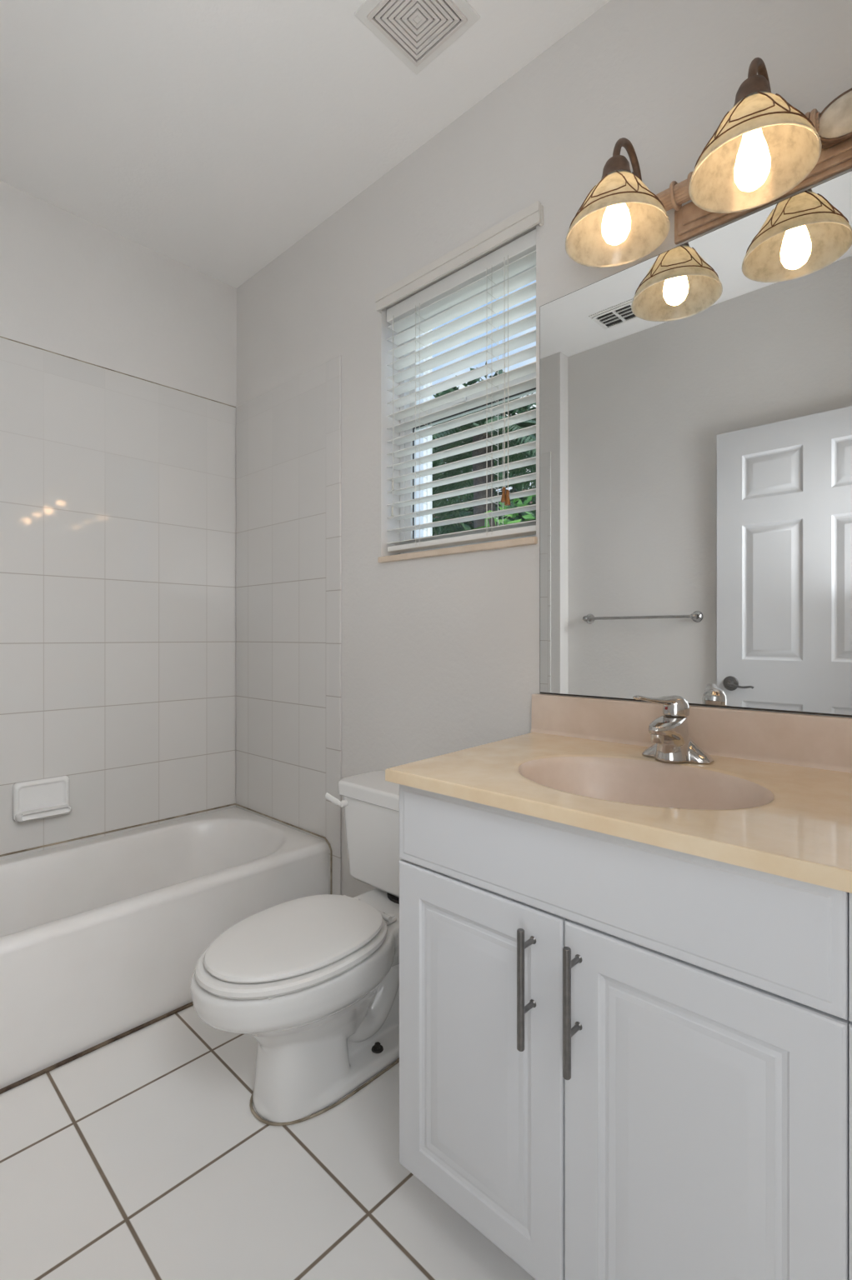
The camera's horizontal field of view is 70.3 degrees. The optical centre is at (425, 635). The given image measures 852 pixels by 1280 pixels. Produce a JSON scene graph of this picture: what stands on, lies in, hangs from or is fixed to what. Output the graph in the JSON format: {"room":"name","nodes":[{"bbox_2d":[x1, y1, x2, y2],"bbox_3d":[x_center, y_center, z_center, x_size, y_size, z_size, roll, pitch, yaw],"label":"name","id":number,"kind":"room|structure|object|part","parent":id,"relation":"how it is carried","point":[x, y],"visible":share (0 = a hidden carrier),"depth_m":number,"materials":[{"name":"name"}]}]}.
{"room":"bathroom","nodes":[
{"label":"bathroom","id":0,"kind":"room"},
{"bbox_2d":[0,1001,193,1094],"bbox_3d":[-0.865,1.115,1.669,0.011,0.013,1.508,0,0,43],"label":"trim","id":1,"kind":"structure","parent":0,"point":[12,1086],"depth_m":1.63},
{"bbox_2d":[0,180,236,806],"bbox_3d":[-1.503,-0.217,2.122,0.150,2.674,1.750,0,0,43],"label":"wall","id":2,"kind":"structure","parent":0,"point":[72,286],"depth_m":2.32,"materials":[{"name":"paint"}]},
{"bbox_2d":[12,775,71,822],"bbox_3d":[-1.340,0.573,2.122,0.070,0.133,0.174,0,0,43],"label":"soap dish","id":3,"kind":"object","parent":2,"relation":"attached to","point":[44,797],"visible":1,"depth_m":2.13,"materials":[{"name":"ceramic"}]},
{"bbox_2d":[0,337,234,859],"bbox_3d":[-1.374,-0.114,2.143,0.008,1.807,1.526,0,0,43],"label":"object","id":4,"kind":"structure","parent":2,"relation":"attached to","point":[117,490],"depth_m":2.32,"materials":[{"name":"tile"}]},
{"bbox_2d":[0,335,331,894],"bbox_3d":[-1.115,0.047,1.909,0.696,2.135,1.513,0,0,43],"label":"trim","id":5,"kind":"structure","parent":2,"relation":"attached to","point":[265,815],"depth_m":2.31,"materials":[{"name":"white tile"}]},
{"bbox_2d":[0,1005,535,1279],"bbox_3d":[-0.904,1.180,-0.301,4.350,0.120,4.750,0,0,43],"label":"floor","id":6,"kind":"structure","parent":0,"point":[143,1155],"depth_m":1.24,"materials":[{"name":"tile"}]},
{"bbox_2d":[0,806,329,1089],"bbox_3d":[-1.120,0.941,1.909,0.681,0.358,1.516,0,0,43],"label":"bathtub","id":7,"kind":"object","parent":6,"relation":"on","point":[102,938],"visible":0.94,"depth_m":1.85,"materials":[{"name":"ceramic"}]},
{"bbox_2d":[190,770,400,1125],"bbox_3d":[-0.236,0.784,1.585,0.518,0.673,0.765,0,0,43],"label":"toilet","id":8,"kind":"object","parent":6,"relation":"on","point":[314,980],"visible":0.84,"depth_m":1.43,"materials":[{"name":"ceramic"}]},
{"bbox_3d":[-0.320,0.748,1.470,0.355,0.023,0.476,0,0,43],"label":"seat","id":9,"kind":"part","parent":8,"relation":"part of","materials":[{"name":"plastic"}]},
{"bbox_3d":[-0.317,0.724,1.474,0.326,0.019,0.450,0,0,43],"label":"lid","id":10,"kind":"part","parent":8,"relation":"part of","materials":[{"name":"plastic"}]},
{"bbox_3d":[-0.234,0.942,1.576,0.363,0.357,0.755,0,0,43],"label":"bowl","id":11,"kind":"part","parent":8,"relation":"part of","materials":[{"name":"ceramic"}]},
{"bbox_3d":[-0.276,0.505,1.867,0.076,0.037,0.028,0,0,34],"label":"flush lever","id":12,"kind":"part","parent":8,"relation":"part of","materials":[{"name":"plastic"}]},
{"bbox_3d":[-0.037,0.470,1.786,0.504,0.046,0.199,0,0,43],"label":"tank lid","id":13,"kind":"part","parent":8,"relation":"part of","materials":[{"name":"ceramic"}]},
{"bbox_3d":[-0.036,0.624,1.786,0.476,0.260,0.180,0,0,43],"label":"tank","id":14,"kind":"part","parent":8,"relation":"part of","materials":[{"name":"ceramic"}]},
{"bbox_2d":[399,772,851,1279],"bbox_3d":[0.549,0.699,0.955,1.164,0.839,0.603,0,0,43],"label":"vanity cabinet","id":15,"kind":"object","parent":6,"relation":"on","point":[620,1058],"visible":0.96,"depth_m":0.86,"materials":[{"name":"white wood"}]},
{"bbox_3d":[0.084,0.724,1.050,0.358,0.582,0.021,0,0,43],"label":"cabinet door","id":16,"kind":"part","parent":15,"relation":"part of","materials":[{"name":"white wood"}]},
{"bbox_3d":[0.155,0.544,0.940,0.012,0.184,0.039,0,0,43],"label":"bar handle","id":17,"kind":"part","parent":15,"relation":"part of","materials":[{"name":"silver metal"}]},
{"bbox_3d":[0.213,0.545,0.885,0.012,0.187,0.039,0,0,43],"label":"bar handle","id":18,"kind":"part","parent":15,"relation":"part of","materials":[{"name":"silver metal"}]},
{"bbox_2d":[385,693,851,893],"bbox_3d":[0.541,0.275,0.981,1.241,0.240,0.592,0,0,43],"label":"countertop","id":19,"kind":"structure","parent":15,"relation":"on","point":[581,763],"depth_m":1.14,"materials":[{"name":"stone"}]},
{"bbox_2d":[518,756,774,809],"bbox_3d":[0.374,0.326,1.087,0.441,0.139,0.341,0,0,43],"label":"basin","id":20,"kind":"object","parent":19,"relation":"in","point":[646,783],"depth_m":1.21,"materials":[{"name":"ceramic"}]},
{"bbox_2d":[632,695,714,764],"bbox_3d":[0.489,0.186,1.221,0.140,0.134,0.144,0,0,43],"label":"faucet","id":21,"kind":"object","parent":19,"relation":"on","point":[669,732],"visible":1,"depth_m":1.21,"materials":[{"name":"silver metal"}]},
{"bbox_3d":[0.482,0.142,1.227,0.134,0.045,0.052,0,0,-33],"label":"lever","id":22,"kind":"part","parent":21,"relation":"part of","materials":[{"name":"silver metal"}]},
{"bbox_3d":[0.214,0.354,0.926,0.717,0.150,0.023,0,0,43],"label":"false drawer","id":23,"kind":"part","parent":15,"relation":"part of","materials":[{"name":"white wood"}]},
{"bbox_3d":[0.345,0.724,0.803,0.356,0.582,0.021,0,0,43],"label":"cabinet door","id":24,"kind":"part","parent":15,"relation":"part of","materials":[{"name":"white wood"}]},
{"bbox_3d":[0.636,0.354,0.527,0.442,0.150,0.023,0,0,43],"label":"drawer","id":25,"kind":"part","parent":15,"relation":"part of","materials":[{"name":"white wood"}]},
{"bbox_3d":[0.636,0.580,0.527,0.442,0.294,0.023,0,0,43],"label":"drawer","id":26,"kind":"part","parent":15,"relation":"part of","materials":[{"name":"white wood"}]},
{"bbox_2d":[0,0,609,288],"bbox_3d":[-0.904,-1.614,-0.301,4.350,0.120,4.750,0,0,43],"label":"ceiling","id":27,"kind":"structure","parent":0,"point":[210,137],"depth_m":1.77,"materials":[{"name":"paint"}]},
{"bbox_2d":[354,0,479,74],"bbox_3d":[-0.022,-1.547,1.513,0.224,0.014,0.224,0,0,43],"label":"ceiling vent","id":28,"kind":"object","parent":27,"relation":"in","point":[417,32],"visible":1,"depth_m":1.53,"materials":[{"name":"plastic"}]},
{"bbox_2d":[236,0,851,897],"bbox_3d":[0.309,-0.217,1.710,3.350,2.674,0.140,0,0,43],"label":"wall","id":29,"kind":"structure","parent":0,"point":[440,654],"depth_m":1.76,"materials":[{"name":"paint"}]},
{"bbox_2d":[235,355,340,894],"bbox_3d":[-0.577,0.051,2.445,0.738,2.137,0.008,0,0,43],"label":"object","id":30,"kind":"structure","parent":29,"relation":"attached to","point":[288,436],"depth_m":2.40,"materials":[{"name":"tile"}]},
{"bbox_2d":[377,536,537,563],"bbox_3d":[0.097,-0.256,1.861,0.622,0.020,0.100,0,0,43],"label":"trim","id":31,"kind":"structure","parent":29,"relation":"attached to","point":[529,540],"depth_m":1.78,"materials":[{"name":"stone"}]},
{"bbox_2d":[400,265,535,554],"bbox_3d":[0.145,-0.691,1.915,0.611,0.845,0.057,0,0,43],"label":"window","id":32,"kind":"structure","parent":29,"relation":"in","point":[409,522],"depth_m":2.04,"materials":[{"name":"metal"}]},
{"bbox_2d":[375,200,543,553],"bbox_3d":[0.095,-0.716,1.846,0.643,0.861,0.096,0,0,43],"label":"window blind","id":33,"kind":"object","parent":32,"relation":"attached to","point":[517,256],"visible":0.91,"depth_m":1.83,"materials":[{"name":"white plastic"}]},
{"bbox_3d":[-0.110,-0.752,2.026,0.003,0.635,0.002,0,0,43],"label":"pull cord","id":34,"kind":"part","parent":33,"relation":"part of","materials":[{"name":"white fabric"}]},
{"bbox_3d":[-0.108,-0.795,2.020,0.003,0.550,0.002,0,0,43],"label":"pull cord","id":35,"kind":"part","parent":33,"relation":"part of","materials":[{"name":"white fabric"}]},
{"bbox_3d":[0.097,-0.680,1.873,0.310,0.780,0.056,0,0,43],"label":"ladder cord","id":36,"kind":"part","parent":33,"relation":"part of","materials":[{"name":"white fabric"}]},
{"bbox_3d":[0.101,-1.088,1.867,0.602,0.044,0.048,0,0,43],"label":"head rail","id":37,"kind":"part","parent":33,"relation":"part of","materials":[{"name":"white plastic"}]},
{"bbox_3d":[0.101,-0.294,1.867,0.598,0.018,0.048,0,0,43],"label":"rail","id":38,"kind":"part","parent":33,"relation":"part of","materials":[{"name":"white plastic"}]},
{"bbox_3d":[0.222,-0.743,1.709,0.003,0.655,0.002,0,0,43],"label":"pull cord","id":39,"kind":"part","parent":33,"relation":"part of","materials":[{"name":"white fabric"}]},
{"bbox_3d":[0.231,-0.738,1.701,0.003,0.665,0.002,0,0,43],"label":"pull cord","id":40,"kind":"part","parent":33,"relation":"part of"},
{"bbox_3d":[0.140,-0.525,1.909,0.567,0.470,0.020,0,0,43],"label":"sash","id":41,"kind":"part","parent":32,"relation":"part of","materials":[{"name":"metal"}]},
{"bbox_3d":[0.155,-0.903,1.925,0.567,0.376,0.018,0,0,43],"label":"sash","id":42,"kind":"part","parent":32,"relation":"part of","materials":[{"name":"metal"}]},
{"bbox_2d":[539,170,851,717],"bbox_3d":[0.781,-0.362,1.163,1.313,1.032,0.005,0,0,43],"label":"wall mirror","id":43,"kind":"object","parent":29,"relation":"attached to","point":[695,396],"visible":1,"depth_m":1.32,"materials":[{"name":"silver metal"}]},
{"bbox_2d":[565,57,851,268],"bbox_3d":[0.714,-0.953,1.040,1.005,0.266,0.276,0,0,43],"label":"vanity light","id":44,"kind":"object","parent":29,"relation":"attached to","point":[764,151],"visible":1,"depth_m":1.18,"materials":[{"name":"beige glass"}]},
{"bbox_3d":[0.405,-0.896,1.289,0.060,0.116,0.060,0,0,43],"label":"bulb","id":45,"kind":"part","parent":44,"relation":"part of","materials":[{"name":"white glass"}]},
{"bbox_3d":[0.405,-0.908,1.289,0.213,0.121,0.213,0,0,43],"label":"lamp shade","id":46,"kind":"part","parent":44,"relation":"part of","materials":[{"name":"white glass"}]},
{"bbox_3d":[0.447,-1.025,1.334,0.015,0.122,0.139,0,0,43],"label":"arm","id":47,"kind":"part","parent":44,"relation":"part of","materials":[{"name":"brown metal"}]},
{"bbox_3d":[0.778,-0.964,1.107,0.880,0.040,0.040,0,0,43],"label":"reeded rod","id":48,"kind":"part","parent":44,"relation":"part of","materials":[{"name":"brown metal"}]},
{"bbox_3d":[0.597,-0.887,1.108,0.059,0.134,0.059,0,0,43],"label":"bulb","id":49,"kind":"part","parent":44,"relation":"part of","materials":[{"name":"white glass"}]},
{"bbox_3d":[0.597,-0.908,1.108,0.213,0.121,0.213,0,0,43],"label":"lamp shade","id":50,"kind":"part","parent":44,"relation":"part of","materials":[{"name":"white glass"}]},
{"bbox_3d":[0.639,-1.025,1.153,0.015,0.122,0.139,0,0,43],"label":"arm","id":51,"kind":"part","parent":44,"relation":"part of","materials":[{"name":"brown metal"}]},
{"bbox_3d":[0.800,-0.921,1.131,0.670,0.074,0.025,0,0,43],"label":"plate","id":52,"kind":"part","parent":44,"relation":"part of","materials":[{"name":"brown metal"}]},
{"label":"outside","id":53,"kind":"structure","parent":0,"visible":0},
{"bbox_3d":[4.670,4.220,11.457,24.000,0.200,19.700,0,0,43],"label":"ground","id":54,"kind":"structure","parent":53,"visible":0},
{"bbox_2d":[414,329,431,538],"bbox_3d":[-0.018,0.820,4.186,0.124,6.600,0.124,0,0,43],"label":"porch post","id":55,"kind":"object","parent":54,"relation":"on","point":[422,480],"visible":0.02,"depth_m":4.15,"materials":[{"name":"white paint"}]},
{"bbox_2d":[431,400,535,535],"bbox_3d":[0.685,0.709,7.045,2.744,6.834,2.784,0,0,43],"label":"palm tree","id":56,"kind":"object","parent":54,"relation":"on","point":[479,509],"visible":0.23,"depth_m":7.11,"materials":[{"name":"green plant"}]},
{"bbox_2d":[431,361,535,534],"bbox_3d":[1.040,-0.382,10.979,3.218,9.007,2.690,0,0,43],"label":"leafy tree","id":57,"kind":"object","parent":54,"relation":"on","point":[465,526],"visible":0.13,"depth_m":10.33,"materials":[{"name":"green plant"}]},
{"bbox_2d":[433,486,535,534],"bbox_3d":[1.998,0.145,15.909,12.800,7.950,4.900,0,0,43],"label":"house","id":58,"kind":"structure","parent":54,"relation":"on","point":[532,487],"depth_m":14.45,"materials":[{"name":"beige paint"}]},
{"bbox_2d":[474,495,535,529],"bbox_3d":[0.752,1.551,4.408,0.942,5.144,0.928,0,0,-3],"label":"leafy bush","id":59,"kind":"object","parent":54,"relation":"on","point":[519,503],"visible":0.05,"depth_m":4.36,"materials":[{"name":"green plant"}]}
]}

